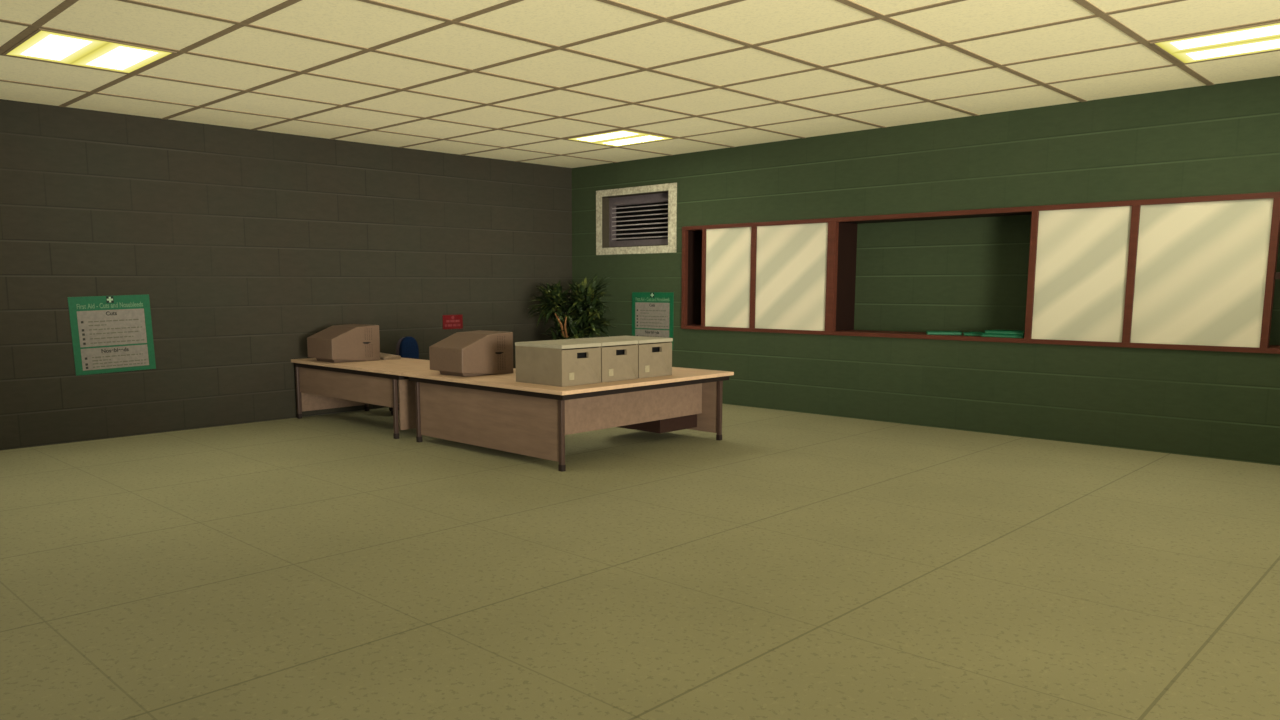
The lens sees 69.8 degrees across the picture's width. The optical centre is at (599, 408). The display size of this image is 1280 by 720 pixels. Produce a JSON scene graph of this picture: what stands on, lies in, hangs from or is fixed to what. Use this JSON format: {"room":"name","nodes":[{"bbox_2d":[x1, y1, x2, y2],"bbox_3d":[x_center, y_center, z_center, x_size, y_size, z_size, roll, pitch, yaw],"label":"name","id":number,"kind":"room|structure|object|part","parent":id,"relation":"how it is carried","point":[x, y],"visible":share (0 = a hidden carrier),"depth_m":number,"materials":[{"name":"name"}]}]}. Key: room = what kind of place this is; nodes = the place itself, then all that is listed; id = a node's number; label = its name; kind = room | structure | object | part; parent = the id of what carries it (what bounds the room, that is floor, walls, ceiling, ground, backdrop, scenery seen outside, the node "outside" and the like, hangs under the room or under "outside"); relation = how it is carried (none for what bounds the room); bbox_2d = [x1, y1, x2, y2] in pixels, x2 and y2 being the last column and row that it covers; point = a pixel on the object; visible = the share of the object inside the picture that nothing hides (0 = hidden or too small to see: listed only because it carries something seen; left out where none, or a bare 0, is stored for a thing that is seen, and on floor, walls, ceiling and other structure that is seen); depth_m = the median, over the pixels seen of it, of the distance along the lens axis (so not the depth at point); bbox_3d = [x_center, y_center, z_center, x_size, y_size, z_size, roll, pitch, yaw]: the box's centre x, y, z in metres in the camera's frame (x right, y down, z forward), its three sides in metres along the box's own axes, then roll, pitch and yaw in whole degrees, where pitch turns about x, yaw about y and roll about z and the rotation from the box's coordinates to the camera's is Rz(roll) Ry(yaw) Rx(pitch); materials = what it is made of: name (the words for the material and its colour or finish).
{"room":"office","nodes":[
{"label":"office","id":0,"kind":"room"},
{"bbox_2d":[0,99,571,449],"bbox_3d":[-5.372,-1.400,9.819,0.150,3.462,14.150,7,11,44],"label":"wall","id":1,"kind":"structure","parent":0,"point":[245,246],"depth_m":10.74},
{"bbox_2d":[67,294,155,375],"bbox_3d":[-5.257,-0.802,9.900,0.010,0.866,0.853,7,12,44],"label":"sign","id":2,"kind":"object","parent":1,"relation":"attached to","point":[110,334],"visible":1,"depth_m":9.88,"materials":[{"name":"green paper"}]},
{"bbox_3d":[-5.256,-0.873,9.887,0.003,0.380,0.670,7,12,44],"label":"paper panel","id":3,"kind":"part","parent":2,"relation":"part of","materials":[{"name":"white paper"}]},
{"bbox_3d":[-5.250,-0.555,9.936,0.003,0.230,0.670,7,12,44],"label":"paper panel","id":4,"kind":"part","parent":2,"relation":"part of","materials":[{"name":"white paper"}]},
{"bbox_2d":[443,315,462,328],"bbox_3d":[-2.098,-1.233,13.061,0.007,0.200,0.344,7,11,44],"label":"warning sign","id":5,"kind":"object","parent":1,"relation":"attached to","point":[449,321],"visible":1,"depth_m":13.06,"materials":[{"name":"red plastic"}]},
{"bbox_2d":[0,404,1279,719],"bbox_3d":[1.207,1.207,3.929,18.200,0.150,14.620,7,11,44],"label":"floor","id":6,"kind":"structure","parent":0,"point":[788,565],"depth_m":5.25,"materials":[{"name":"tile"}]},
{"bbox_2d":[291,357,429,438],"bbox_3d":[-2.575,-0.185,10.968,2.438,0.735,1.130,7,11,44],"label":"office desk","id":7,"kind":"object","parent":6,"relation":"on","point":[320,385],"visible":0.64,"depth_m":10.50,"materials":[{"name":"brown wood"}]},
{"bbox_3d":[-3.745,-0.243,11.385,0.042,0.653,0.042,7,11,44],"label":"leg","id":8,"kind":"part","parent":7,"relation":"part of","materials":[{"name":"brown metal"}]},
{"bbox_3d":[-3.411,-0.285,11.720,0.020,0.566,0.890,7,11,44],"label":"panel","id":9,"kind":"part","parent":7,"relation":"part of","materials":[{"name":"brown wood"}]},
{"bbox_2d":[307,324,379,362],"bbox_3d":[-3.119,-0.796,11.154,0.564,0.430,0.664,7,10,42],"label":"computer monitor","id":10,"kind":"object","parent":7,"relation":"on","point":[348,342],"visible":1,"depth_m":10.98,"materials":[{"name":"beige plastic"}]},
{"bbox_3d":[-2.965,-0.262,10.622,2.120,0.319,0.020,7,11,44],"label":"panel","id":11,"kind":"part","parent":7,"relation":"part of","materials":[{"name":"brown wood"}]},
{"bbox_3d":[-2.610,-0.483,10.882,2.320,0.049,0.982,7,11,44],"label":"under frame","id":12,"kind":"part","parent":7,"relation":"part of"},
{"bbox_2d":[380,353,400,359],"bbox_3d":[-2.768,-0.666,11.614,0.220,0.045,0.720,-5,9,-34],"label":"keyboard","id":13,"kind":"object","parent":7,"relation":"on","point":[383,356],"visible":0.57,"depth_m":11.36,"materials":[{"name":"beige plastic"}]},
{"bbox_3d":[-2.204,-0.041,9.871,0.042,0.653,0.042,7,11,44],"label":"leg","id":14,"kind":"part","parent":7,"relation":"part of","materials":[{"name":"brown metal"}]},
{"bbox_3d":[-1.843,-0.086,10.196,0.030,0.559,0.905,7,11,44],"label":"panel","id":15,"kind":"part","parent":7,"relation":"part of","materials":[{"name":"brown wood"}]},
{"bbox_2d":[389,336,418,414],"bbox_3d":[-2.399,-0.432,11.864,0.760,0.984,0.760,-7,11,-43],"label":"office chair","id":16,"kind":"object","parent":6,"relation":"on","point":[407,347],"visible":0.3,"depth_m":11.90,"materials":[{"name":"blue fabric"}]},
{"bbox_3d":[-2.489,-0.713,11.946,0.269,0.448,0.065,-7,11,-43],"label":"backrest","id":17,"kind":"part","parent":16,"relation":"part of","materials":[{"name":"blue fabric"}]},
{"bbox_2d":[401,367,733,471],"bbox_3d":[-0.343,-0.019,9.710,2.498,0.735,2.470,7,11,44],"label":"desk","id":18,"kind":"object","parent":6,"relation":"on","point":[493,411],"visible":0.86,"depth_m":8.96,"materials":[{"name":"brown wood"}]},
{"bbox_3d":[-1.913,-0.013,9.655,0.042,0.653,0.042,7,11,44],"label":"leg","id":19,"kind":"part","parent":18,"relation":"part of","materials":[{"name":"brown metal"}]},
{"bbox_2d":[429,330,512,376],"bbox_3d":[-1.329,-0.574,9.479,0.564,0.430,0.664,7,11,44],"label":"computer monitor","id":20,"kind":"object","parent":18,"relation":"on","point":[478,352],"visible":1,"depth_m":9.30,"materials":[{"name":"beige plastic"}]},
{"bbox_3d":[-1.121,0.094,8.899,2.150,0.571,0.022,7,11,44],"label":"panel","id":21,"kind":"part","parent":18,"relation":"part of","materials":[{"name":"brown wood"}]},
{"bbox_2d":[515,340,600,386],"bbox_3d":[-0.393,-0.434,8.636,0.663,0.376,0.507,7,11,44],"label":"box","id":22,"kind":"object","parent":18,"relation":"on","point":[560,363],"visible":1,"depth_m":8.44,"materials":[{"name":"white cardboard"}]},
{"bbox_3d":[-0.396,-0.603,8.616,0.655,0.036,0.507,7,11,44],"label":"lid","id":23,"kind":"part","parent":22,"relation":"part of","materials":[{"name":"white cardboard"}]},
{"bbox_3d":[-0.340,0.191,8.130,0.042,0.653,0.042,7,11,44],"label":"leg","id":24,"kind":"part","parent":18,"relation":"part of","materials":[{"name":"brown metal"}]},
{"bbox_3d":[-0.323,-0.320,9.642,2.370,0.049,2.400,7,11,44],"label":"under frame","id":25,"kind":"part","parent":18,"relation":"part of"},
{"bbox_2d":[560,338,637,381],"bbox_3d":[-0.031,-0.484,8.998,0.663,0.376,0.507,7,11,44],"label":"box","id":26,"kind":"object","parent":18,"relation":"on","point":[619,357],"visible":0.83,"depth_m":8.78,"materials":[{"name":"white cardboard"}]},
{"bbox_3d":[-0.034,-0.653,8.978,0.655,0.036,0.507,7,11,44],"label":"lid","id":27,"kind":"part","parent":26,"relation":"part of","materials":[{"name":"white cardboard"}]},
{"bbox_2d":[594,336,672,377],"bbox_3d":[0.331,-0.533,9.359,0.663,0.376,0.507,7,11,44],"label":"box","id":28,"kind":"object","parent":18,"relation":"on","point":[654,353],"visible":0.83,"depth_m":9.15,"materials":[{"name":"white cardboard"}]},
{"bbox_3d":[0.327,-0.702,9.339,0.655,0.036,0.507,7,11,44],"label":"lid","id":29,"kind":"part","parent":28,"relation":"part of","materials":[{"name":"white cardboard"}]},
{"bbox_3d":[0.298,-0.029,9.092,0.020,0.383,2.255,7,11,44],"label":"modesty panel","id":30,"kind":"part","parent":18,"relation":"part of","materials":[{"name":"brown wood"}]},
{"bbox_3d":[0.571,-0.069,9.954,0.750,0.534,0.610,7,11,44],"label":"drawer","id":31,"kind":"part","parent":18,"relation":"part of","materials":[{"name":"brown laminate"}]},
{"bbox_3d":[0.975,-0.060,10.036,0.792,0.578,0.022,7,11,44],"label":"panel","id":32,"kind":"part","parent":18,"relation":"part of","materials":[{"name":"brown wood"}]},
{"bbox_3d":[1.272,-0.031,9.742,0.042,0.653,0.042,7,11,44],"label":"leg","id":33,"kind":"part","parent":18,"relation":"part of","materials":[{"name":"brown metal"}]},
{"bbox_2d":[527,272,616,339],"bbox_3d":[-0.413,-1.082,13.496,1.331,1.827,1.038,-1,8,-8],"label":"potted plant","id":34,"kind":"object","parent":6,"relation":"on","point":[584,301],"visible":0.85,"depth_m":13.33,"materials":[{"name":"green plant"}]},
{"bbox_3d":[-0.712,-1.534,13.464,0.794,0.721,0.916,7,11,44],"label":"crown","id":35,"kind":"part","parent":34,"relation":"part of","materials":[{"name":"green plant"}]},
{"bbox_3d":[-0.491,-0.974,13.356,0.123,0.838,0.480,4,9,27],"label":"stem","id":36,"kind":"part","parent":34,"relation":"part of","materials":[{"name":"brown plant"}]},
{"bbox_3d":[-0.465,-0.951,13.337,0.048,0.793,0.435,1,8,8],"label":"stem","id":37,"kind":"part","parent":34,"relation":"part of","materials":[{"name":"brown plant"}]},
{"bbox_3d":[-0.394,-1.032,13.424,0.924,0.760,0.852,7,11,44],"label":"crown","id":38,"kind":"part","parent":34,"relation":"part of","materials":[{"name":"green plant"}]},
{"bbox_3d":[-0.190,-1.559,13.519,0.837,0.888,0.862,2,8,12],"label":"crown","id":39,"kind":"part","parent":34,"relation":"part of","materials":[{"name":"green plant"}]},
{"bbox_3d":[-0.170,-1.268,13.461,0.874,0.697,0.834,7,11,44],"label":"crown","id":40,"kind":"part","parent":34,"relation":"part of","materials":[{"name":"green plant"}]},
{"bbox_2d":[0,0,1279,167],"bbox_3d":[1.200,-2.370,3.445,18.200,0.156,14.620,7,11,44],"label":"ceiling","id":41,"kind":"structure","parent":0,"point":[510,80],"depth_m":7.59,"materials":[{"name":"tile"}]},
{"bbox_2d":[2,28,176,73],"bbox_3d":[-4.008,-2.787,7.188,1.026,0.012,0.952,7,11,44],"label":"recessed light","id":42,"kind":"object","parent":41,"relation":"in","point":[42,44],"visible":1,"depth_m":7.15,"materials":[{"name":"white plastic"}]},
{"bbox_2d":[565,129,675,146],"bbox_3d":[0.250,-3.372,11.444,1.026,0.012,0.952,7,11,44],"label":"recessed light","id":43,"kind":"object","parent":41,"relation":"in","point":[623,137],"visible":1,"depth_m":11.42,"materials":[{"name":"white plastic"}]},
{"bbox_2d":[1150,21,1279,63],"bbox_3d":[4.861,-2.768,6.914,1.026,0.012,0.952,7,11,44],"label":"recessed light","id":44,"kind":"object","parent":41,"relation":"in","point":[1261,38],"visible":1,"depth_m":6.98,"materials":[{"name":"white plastic"}]},
{"bbox_2d":[572,76,1279,465],"bbox_3d":[6.016,-1.229,8.391,18.050,3.462,0.140,7,11,44],"label":"wall","id":45,"kind":"structure","parent":0,"point":[1222,138],"depth_m":10.02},
{"bbox_2d":[596,183,676,254],"bbox_3d":[0.601,-2.794,13.657,1.600,0.972,0.270,7,11,44],"label":"air vent","id":46,"kind":"object","parent":45,"relation":"in","point":[640,219],"visible":0.98,"depth_m":13.73,"materials":[{"name":"metal"}]},
{"bbox_3d":[0.644,-2.804,13.706,1.310,0.750,0.110,7,11,44],"label":"louver frame","id":47,"kind":"part","parent":46,"relation":"part of","materials":[{"name":"grey metal"}]},
{"bbox_2d":[632,292,673,349],"bbox_3d":[0.770,-1.299,13.523,0.810,0.824,0.010,7,11,44],"label":"sign","id":48,"kind":"object","parent":45,"relation":"attached to","point":[652,312],"visible":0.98,"depth_m":13.49,"materials":[{"name":"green paper"}]},
{"bbox_3d":[0.768,-1.050,13.554,0.670,0.230,0.003,7,11,44],"label":"paper panel","id":49,"kind":"part","parent":48,"relation":"part of","materials":[{"name":"white paper"}]},
{"bbox_3d":[0.767,-1.370,13.511,0.670,0.380,0.003,7,11,44],"label":"paper panel","id":50,"kind":"part","parent":48,"relation":"part of","materials":[{"name":"white paper"}]},
{"bbox_2d":[681,192,1279,353],"bbox_3d":[4.635,-1.447,9.977,9.265,1.437,0.530,7,11,44],"label":"window","id":51,"kind":"structure","parent":45,"relation":"in","point":[1199,273],"depth_m":9.35,"materials":[{"name":"beige glass"}]},
{"bbox_3d":[1.749,-1.779,12.493,0.768,1.337,0.012,7,11,44],"label":"glass pane","id":52,"kind":"part","parent":51,"relation":"part of","materials":[{"name":"beige glass"}]},
{"bbox_3d":[2.456,-1.687,11.799,1.073,1.337,0.012,7,11,44],"label":"glass pane","id":53,"kind":"part","parent":51,"relation":"part of","materials":[{"name":"glass"}]},
{"bbox_2d":[926,331,961,334],"bbox_3d":[4.010,-0.881,10.691,0.380,0.034,0.286,2,8,17],"label":"folder","id":54,"kind":"object","parent":51,"relation":"on","point":[927,332],"visible":1,"depth_m":10.58,"materials":[{"name":"green plastic"}]},
{"bbox_2d":[963,332,984,335],"bbox_3d":[4.324,-0.852,10.467,0.240,0.034,0.286,7,10,42],"label":"folder","id":55,"kind":"object","parent":51,"relation":"on","point":[965,333],"visible":0.62,"depth_m":10.40,"materials":[{"name":"green plastic"}]},
{"bbox_3d":[4.664,-0.762,10.099,9.265,0.047,0.450,7,11,44],"label":"sill","id":56,"kind":"part","parent":51,"relation":"part of","materials":[{"name":"brown wood"}]},
{"bbox_2d":[981,333,1023,337],"bbox_3d":[4.509,-0.809,10.145,0.450,0.034,0.306,7,11,44],"label":"folder","id":57,"kind":"object","parent":51,"relation":"on","point":[984,334],"visible":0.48,"depth_m":10.03,"materials":[{"name":"green plastic"}]},
{"bbox_2d":[985,330,1024,334],"bbox_3d":[4.530,-0.843,10.141,0.286,0.034,0.430,-7,10,-42],"label":"folder","id":58,"kind":"object","parent":57,"relation":"on","point":[1011,332],"visible":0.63,"depth_m":10.07,"materials":[{"name":"green plastic"}]},
{"bbox_3d":[4.914,-1.365,9.383,0.876,1.337,0.012,7,11,44],"label":"glass pane","id":59,"kind":"part","parent":51,"relation":"part of","materials":[{"name":"beige glass"}]},
{"bbox_3d":[5.653,-1.268,8.657,1.063,1.337,0.012,7,11,44],"label":"glass pane","id":60,"kind":"part","parent":51,"relation":"part of","materials":[{"name":"glass"}]},
{"bbox_2d":[854,215,1279,344],"bbox_3d":[4.848,-1.492,10.206,9.410,1.700,0.100,7,11,44],"label":"wall","id":61,"kind":"structure","parent":0,"point":[963,275],"depth_m":10.87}
]}

